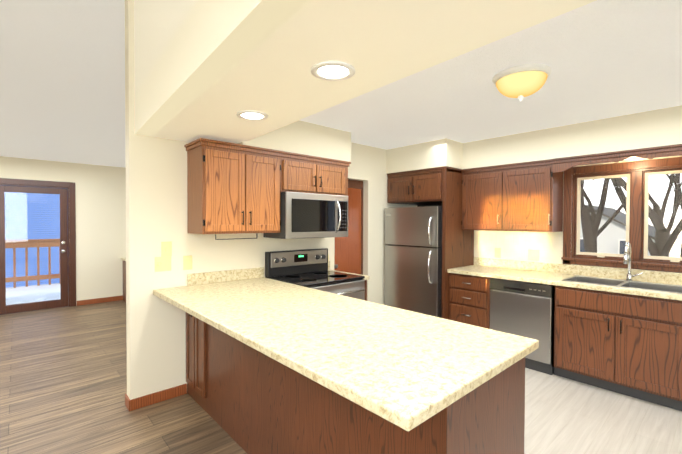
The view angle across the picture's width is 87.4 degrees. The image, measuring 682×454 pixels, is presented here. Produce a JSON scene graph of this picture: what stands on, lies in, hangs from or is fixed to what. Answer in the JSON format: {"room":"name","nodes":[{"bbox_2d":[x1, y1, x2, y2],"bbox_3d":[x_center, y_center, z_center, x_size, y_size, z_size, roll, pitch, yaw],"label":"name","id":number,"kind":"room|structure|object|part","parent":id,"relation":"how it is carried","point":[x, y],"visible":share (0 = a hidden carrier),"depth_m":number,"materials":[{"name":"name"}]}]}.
{"room":"kitchen","nodes":[
{"label":"kitchen","id":0,"kind":"room"},
{"bbox_2d":[0,156,125,305],"bbox_3d":[-4.892,0.133,5.894,8.240,2.450,0.120,-1,1,-42],"label":"wall","id":1,"kind":"structure","parent":0,"point":[100,196],"depth_m":6.30,"materials":[{"name":"beige paint"}]},
{"bbox_2d":[0,185,67,314],"bbox_3d":[-4.960,0.354,5.764,0.874,2.000,0.107,-1,1,-42],"label":"door","id":2,"kind":"structure","parent":1,"relation":"in","point":[62,301],"depth_m":5.80,"materials":[{"name":"brown wood"}]},
{"bbox_2d":[0,178,75,306],"bbox_3d":[-4.990,0.301,5.796,1.090,2.115,0.138,-1,1,-42],"label":"door frame","id":3,"kind":"structure","parent":1,"relation":"attached to","point":[71,207],"depth_m":6.07,"materials":[{"name":"brown wood"}]},
{"bbox_2d":[77,295,122,305],"bbox_3d":[-3.222,1.300,7.348,3.590,0.085,0.012,-1,1,-42],"label":"baseboard","id":4,"kind":"structure","parent":1,"relation":"attached to","point":[115,298],"depth_m":6.36,"materials":[{"name":"brown wood"}]},
{"bbox_2d":[134,0,312,136],"bbox_3d":[0.446,-2.206,0.311,0.120,3.070,6.558,0,1,-39],"label":"wall","id":5,"kind":"structure","parent":0,"point":[157,25],"depth_m":1.78,"materials":[{"name":"beige paint"}]},
{"bbox_2d":[125,0,416,399],"bbox_3d":[-0.240,-1.199,4.048,3.830,5.200,0.120,-1,1,-42],"label":"wall","id":6,"kind":"structure","parent":0,"point":[156,191],"depth_m":2.92,"materials":[{"name":"beige paint"}]},
{"bbox_2d":[126,383,186,410],"bbox_3d":[-1.479,1.372,2.896,0.432,0.085,0.042,-1,1,-42],"label":"baseboard","id":7,"kind":"structure","parent":6,"relation":"attached to","point":[151,399],"depth_m":2.86,"materials":[{"name":"brown wood"}]},
{"bbox_2d":[155,241,171,271],"bbox_3d":[-1.438,0.238,2.886,0.121,0.238,0.022,-1,1,-42],"label":"switch plates","id":8,"kind":"object","parent":6,"relation":"attached to","point":[163,262],"depth_m":2.90,"materials":[{"name":"yellow plastic"}]},
{"bbox_2d":[183,255,191,269],"bbox_3d":[-1.300,0.301,3.013,0.066,0.119,0.022,-1,1,-42],"label":"switch plates","id":9,"kind":"object","parent":6,"relation":"attached to","point":[187,260],"depth_m":3.02,"materials":[{"name":"yellow plastic"}]},
{"bbox_2d":[184,138,283,233],"bbox_3d":[-0.918,-0.318,3.128,0.715,0.742,0.345,-1,1,-42],"label":"upper cabinet","id":10,"kind":"object","parent":6,"relation":"attached to","point":[233,188],"depth_m":2.95,"materials":[{"name":"brown wood"}]},
{"bbox_2d":[215,233,257,239],"bbox_3d":[-0.874,0.080,3.006,0.380,0.046,0.010,-1,1,-42],"label":"towel rail","id":11,"kind":"object","parent":10,"relation":"attached to","point":[236,238],"visible":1,"depth_m":3.01,"materials":[{"name":"black metal"}]},
{"bbox_2d":[284,151,350,195],"bbox_3d":[-0.341,-0.512,3.650,0.845,0.367,0.345,-1,1,-42],"label":"upper cabinet","id":12,"kind":"object","parent":6,"relation":"attached to","point":[303,173],"depth_m":3.49,"materials":[{"name":"brown wood"}]},
{"bbox_2d":[263,192,347,238],"bbox_3d":[-0.322,-0.111,3.593,0.770,0.427,0.466,-1,1,-42],"label":"over-the-range microwave","id":13,"kind":"object","parent":12,"relation":"attached to","point":[308,215],"visible":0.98,"depth_m":3.40,"materials":[{"name":"grey metal"}]},
{"bbox_2d":[334,188,360,273],"bbox_3d":[0.075,0.452,4.400,0.501,1.875,0.052,-1,1,-42],"label":"pantry door","id":14,"kind":"structure","parent":6,"relation":"in","point":[347,257],"depth_m":4.45,"materials":[{"name":"brown wood"}]},
{"bbox_2d":[348,179,362,274],"bbox_3d":[0.066,0.405,4.410,0.565,1.985,0.030,-1,1,-42],"label":"door frame","id":15,"kind":"structure","parent":6,"relation":"attached to","point":[358,184],"depth_m":4.56,"materials":[{"name":"brown wood"}]},
{"bbox_2d":[0,300,681,453],"bbox_3d":[-1.185,1.459,1.841,8.240,0.064,11.140,-1,1,-42],"label":"floor","id":16,"kind":"structure","parent":0,"point":[63,380],"depth_m":2.77,"materials":[{"name":"brown wood"}]},
{"bbox_2d":[121,257,125,301],"bbox_3d":[-3.538,0.961,6.533,0.710,0.785,0.777,-1,1,-42],"label":"built-in desk","id":17,"kind":"object","parent":16,"relation":"on","point":[124,279],"visible":0.19,"depth_m":6.48,"materials":[{"name":"brown wood"}]},
{"bbox_2d":[265,248,364,299],"bbox_3d":[-0.237,0.827,3.510,0.760,1.165,0.688,-1,1,-42],"label":"range","id":18,"kind":"object","parent":16,"relation":"on","point":[308,268],"visible":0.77,"depth_m":3.52,"materials":[{"name":"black metal"}]},
{"bbox_2d":[186,312,524,453],"bbox_3d":[-0.246,0.989,2.328,0.728,0.875,2.467,-1,1,-42],"label":"base cabinet","id":19,"kind":"object","parent":16,"relation":"on","point":[259,402],"depth_m":1.76,"materials":[{"name":"brown wood"}]},
{"bbox_3d":[-1.171,0.978,2.857,0.073,0.875,0.437,-1,1,-42],"label":"kitchen peninsula cabinet door","id":20,"kind":"part","parent":19,"relation":"part of","materials":[{"name":"brown wood"}]},
{"bbox_2d":[153,267,538,430],"bbox_3d":[-0.288,0.483,2.253,0.995,0.140,2.507,-1,1,-42],"label":"countertop","id":21,"kind":"structure","parent":19,"relation":"on","point":[407,370],"depth_m":1.64,"materials":[{"name":"stone"}]},
{"bbox_2d":[365,280,366,300],"bbox_3d":[0.033,0.968,3.846,0.081,0.875,0.597,-1,1,-42],"label":"cabinet filler","id":22,"kind":"object","parent":16,"relation":"on","point":[365,290],"depth_m":3.64,"materials":[{"name":"brown wood"}]},
{"bbox_2d":[328,261,369,279],"bbox_3d":[0.048,0.461,3.828,0.086,0.140,0.632,-1,1,-42],"label":"countertop","id":23,"kind":"structure","parent":22,"relation":"on","point":[367,277],"depth_m":3.77,"materials":[{"name":"stone"}]},
{"bbox_2d":[384,206,441,317],"bbox_3d":[1.089,0.575,4.621,0.814,1.645,0.800,-1,1,-42],"label":"fridge","id":24,"kind":"object","parent":16,"relation":"on","point":[413,264],"visible":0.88,"depth_m":4.33,"materials":[{"name":"grey metal"}]},
{"bbox_2d":[387,166,473,318],"bbox_3d":[1.152,0.346,4.654,0.733,2.102,0.890,-1,1,-42],"label":"enclosure","id":25,"kind":"object","parent":16,"relation":"on","point":[439,186],"visible":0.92,"depth_m":4.29,"materials":[{"name":"brown wood"}]},
{"bbox_2d":[448,273,490,328],"bbox_3d":[1.630,0.968,4.191,0.660,0.875,0.490,-1,1,-42],"label":"base cabinet","id":26,"kind":"object","parent":16,"relation":"on","point":[469,300],"visible":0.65,"depth_m":3.96,"materials":[{"name":"brown wood"}]},
{"bbox_2d":[490,278,553,374],"bbox_3d":[2.004,0.979,3.790,0.606,0.868,0.592,-1,1,-42],"label":"dishwasher","id":27,"kind":"object","parent":16,"relation":"on","point":[521,308],"visible":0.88,"depth_m":3.53,"materials":[{"name":"grey metal"}]},
{"bbox_2d":[552,285,681,410],"bbox_3d":[2.563,0.987,3.189,0.631,0.876,1.037,-1,1,-42],"label":"base cabinet","id":28,"kind":"object","parent":16,"relation":"on","point":[630,345],"visible":0.98,"depth_m":2.96,"materials":[{"name":"brown wood"}]},
{"bbox_2d":[447,257,681,300],"bbox_3d":[2.464,0.477,3.283,0.642,0.140,2.942,-1,1,-42],"label":"countertop","id":29,"kind":"structure","parent":28,"relation":"on","point":[539,272],"depth_m":3.61,"materials":[{"name":"stone"}]},
{"bbox_2d":[561,275,681,293],"bbox_3d":[2.538,0.604,3.209,0.474,0.198,0.864,-1,1,-42],"label":"double-bowl sink","id":30,"kind":"object","parent":29,"relation":"in","point":[670,288],"visible":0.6,"depth_m":3.26,"materials":[{"name":"silver metal"}]},
{"bbox_2d":[623,242,642,280],"bbox_3d":[2.661,0.321,3.250,0.220,0.367,0.130,-1,1,-42],"label":"gooseneck faucet","id":31,"kind":"object","parent":29,"relation":"on","point":[627,258],"visible":1,"depth_m":3.32,"materials":[{"name":"silver metal"}]},
{"bbox_2d":[0,0,681,167],"bbox_3d":[-1.172,-2.266,1.786,8.240,2.554,11.140,-1,1,-42],"label":"ceiling","id":32,"kind":"structure","parent":0,"point":[603,59],"depth_m":3.11,"materials":[{"name":"white paint"}]},
{"bbox_2d":[237,120,350,161],"bbox_3d":[-0.469,-0.855,3.538,1.262,0.315,0.335,-1,1,-42],"label":"ceiling soffit","id":33,"kind":"structure","parent":32,"relation":"attached to","point":[303,137],"depth_m":3.45,"materials":[{"name":"beige paint"}]},
{"bbox_2d":[386,138,462,173],"bbox_3d":[1.165,-0.865,4.652,0.705,0.315,0.890,-1,1,-42],"label":"soffit","id":34,"kind":"structure","parent":32,"relation":"attached to","point":[438,153],"depth_m":4.30,"materials":[{"name":"beige paint"}]},
{"bbox_2d":[492,63,551,100],"bbox_3d":[1.169,-0.902,2.320,0.344,0.172,0.344,-1,1,-42],"label":"dome ceiling light","id":35,"kind":"object","parent":32,"relation":"attached to","point":[519,82],"visible":1,"depth_m":2.22,"materials":[{"name":"yellow glass"}]},
{"bbox_2d":[463,105,681,168],"bbox_3d":[2.585,-0.841,3.368,0.335,0.315,2.980,-1,1,-42],"label":"ceiling soffit","id":36,"kind":"structure","parent":32,"relation":"attached to","point":[655,128],"depth_m":3.42,"materials":[{"name":"beige paint"}]},
{"bbox_2d":[134,0,596,143],"bbox_3d":[0.680,-0.819,0.550,0.799,0.290,6.592,0,1,-39],"label":"soffit","id":37,"kind":"structure","parent":0,"point":[376,44],"depth_m":1.42,"materials":[{"name":"beige paint"}]},
{"bbox_2d":[236,110,267,119],"bbox_3d":[-0.556,-0.699,2.240,0.196,0.009,0.196,-1,1,-42],"label":"recessed light","id":38,"kind":"object","parent":37,"relation":"in","point":[252,115],"visible":1,"depth_m":2.23,"materials":[{"name":"white glass"}]},
{"bbox_2d":[311,61,354,80],"bbox_3d":[-0.035,-0.687,1.579,0.196,0.009,0.196,-1,1,-42],"label":"recessed light","id":39,"kind":"object","parent":37,"relation":"in","point":[332,70],"visible":1,"depth_m":1.56,"materials":[{"name":"white glass"}]},
{"bbox_2d":[474,155,681,272],"bbox_3d":[3.374,-1.168,2.837,0.120,5.200,6.540,-1,1,-42],"label":"wall","id":40,"kind":"structure","parent":0,"point":[515,245],"depth_m":4.13,"materials":[{"name":"beige paint"}]},
{"bbox_2d":[495,248,500,257],"bbox_3d":[1.914,0.314,4.360,0.009,0.120,0.075,-1,1,-42],"label":"electrical outlet plate","id":41,"kind":"object","parent":40,"relation":"attached to","point":[497,250],"depth_m":4.35,"materials":[{"name":"yellow"}]},
{"bbox_2d":[461,159,562,231],"bbox_3d":[1.911,-0.325,4.078,0.378,0.737,1.000,-1,1,-42],"label":"upper cabinet","id":42,"kind":"object","parent":40,"relation":"attached to","point":[525,196],"visible":0.94,"depth_m":3.88,"materials":[{"name":"brown wood"}]},
{"bbox_2d":[552,144,681,172],"bbox_3d":[2.559,-0.609,3.130,0.042,0.137,1.260,-1,1,-42],"label":"window valance","id":43,"kind":"object","parent":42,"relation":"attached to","point":[563,164],"visible":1,"depth_m":3.22,"materials":[{"name":"brown wood"}]},
{"bbox_2d":[528,250,538,260],"bbox_3d":[2.190,0.320,4.057,0.009,0.120,0.120,-1,1,-42],"label":"electrical outlet plate","id":44,"kind":"object","parent":40,"relation":"attached to","point":[533,254],"depth_m":4.05,"materials":[{"name":"yellow plastic"}]},
{"bbox_2d":[561,157,681,272],"bbox_3d":[2.834,-0.109,3.419,0.150,1.030,1.230,-1,1,-42],"label":"window","id":45,"kind":"structure","parent":40,"relation":"in","point":[636,174],"depth_m":3.46,"materials":[{"name":"brown wood"}]},
{"label":"outside","id":46,"kind":"structure","parent":0,"visible":0},
{"bbox_2d":[5,192,59,287],"bbox_3d":[-11.006,-1.732,10.505,22.000,12.000,0.380,-1,1,-42],"label":"house","id":47,"kind":"structure","parent":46,"point":[41,217],"depth_m":11.42,"materials":[{"name":"blue"}]},
{"bbox_2d":[6,283,59,301],"bbox_3d":[-5.531,1.382,7.500,14.000,0.060,3.080,-1,1,-42],"label":"deck","id":48,"kind":"object","parent":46,"point":[40,288],"depth_m":7.79,"materials":[{"name":"white"}]},
{"bbox_2d":[5,239,59,287],"bbox_3d":[-6.813,0.822,8.188,9.040,1.090,0.120,-1,1,-42],"label":"deck railing","id":49,"kind":"object","parent":48,"relation":"on","point":[26,244],"depth_m":8.02,"materials":[{"name":"brown wood"}]},
{"bbox_2d":[6,290,59,304],"bbox_3d":[-6.134,1.369,6.893,4.581,0.216,2.327,-1,1,-42],"label":"snow drift","id":50,"kind":"object","parent":48,"relation":"on","point":[33,297],"depth_m":6.68,"materials":[{"name":"white snow"}]},
{"bbox_2d":[584,173,681,256],"bbox_3d":[65.989,-26.691,59.511,0.200,65.000,160.000,-1,1,-42],"label":"sky","id":51,"kind":"structure","parent":46,"point":[653,185],"depth_m":67.11,"materials":[{"name":"white"}]},
{"bbox_3d":[34.949,6.214,31.813,85.480,0.200,120.000,-1,1,-42],"label":"yard","id":52,"kind":"structure","parent":46,"visible":0},
{"bbox_2d":[580,205,677,256],"bbox_3d":[24.544,2.047,33.892,11.000,8.000,10.000,-1,1,-42],"label":"house","id":53,"kind":"structure","parent":52,"relation":"on","point":[603,237],"depth_m":28.69,"materials":[{"name":"white"}]},
{"bbox_2d":[580,173,681,256],"bbox_3d":[14.272,-4.126,19.020,25.995,20.764,15.909,-1,1,-42],"label":"trees","id":54,"kind":"object","parent":52,"relation":"on","point":[664,245],"depth_m":13.01,"materials":[{"name":"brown plant"}]}
]}

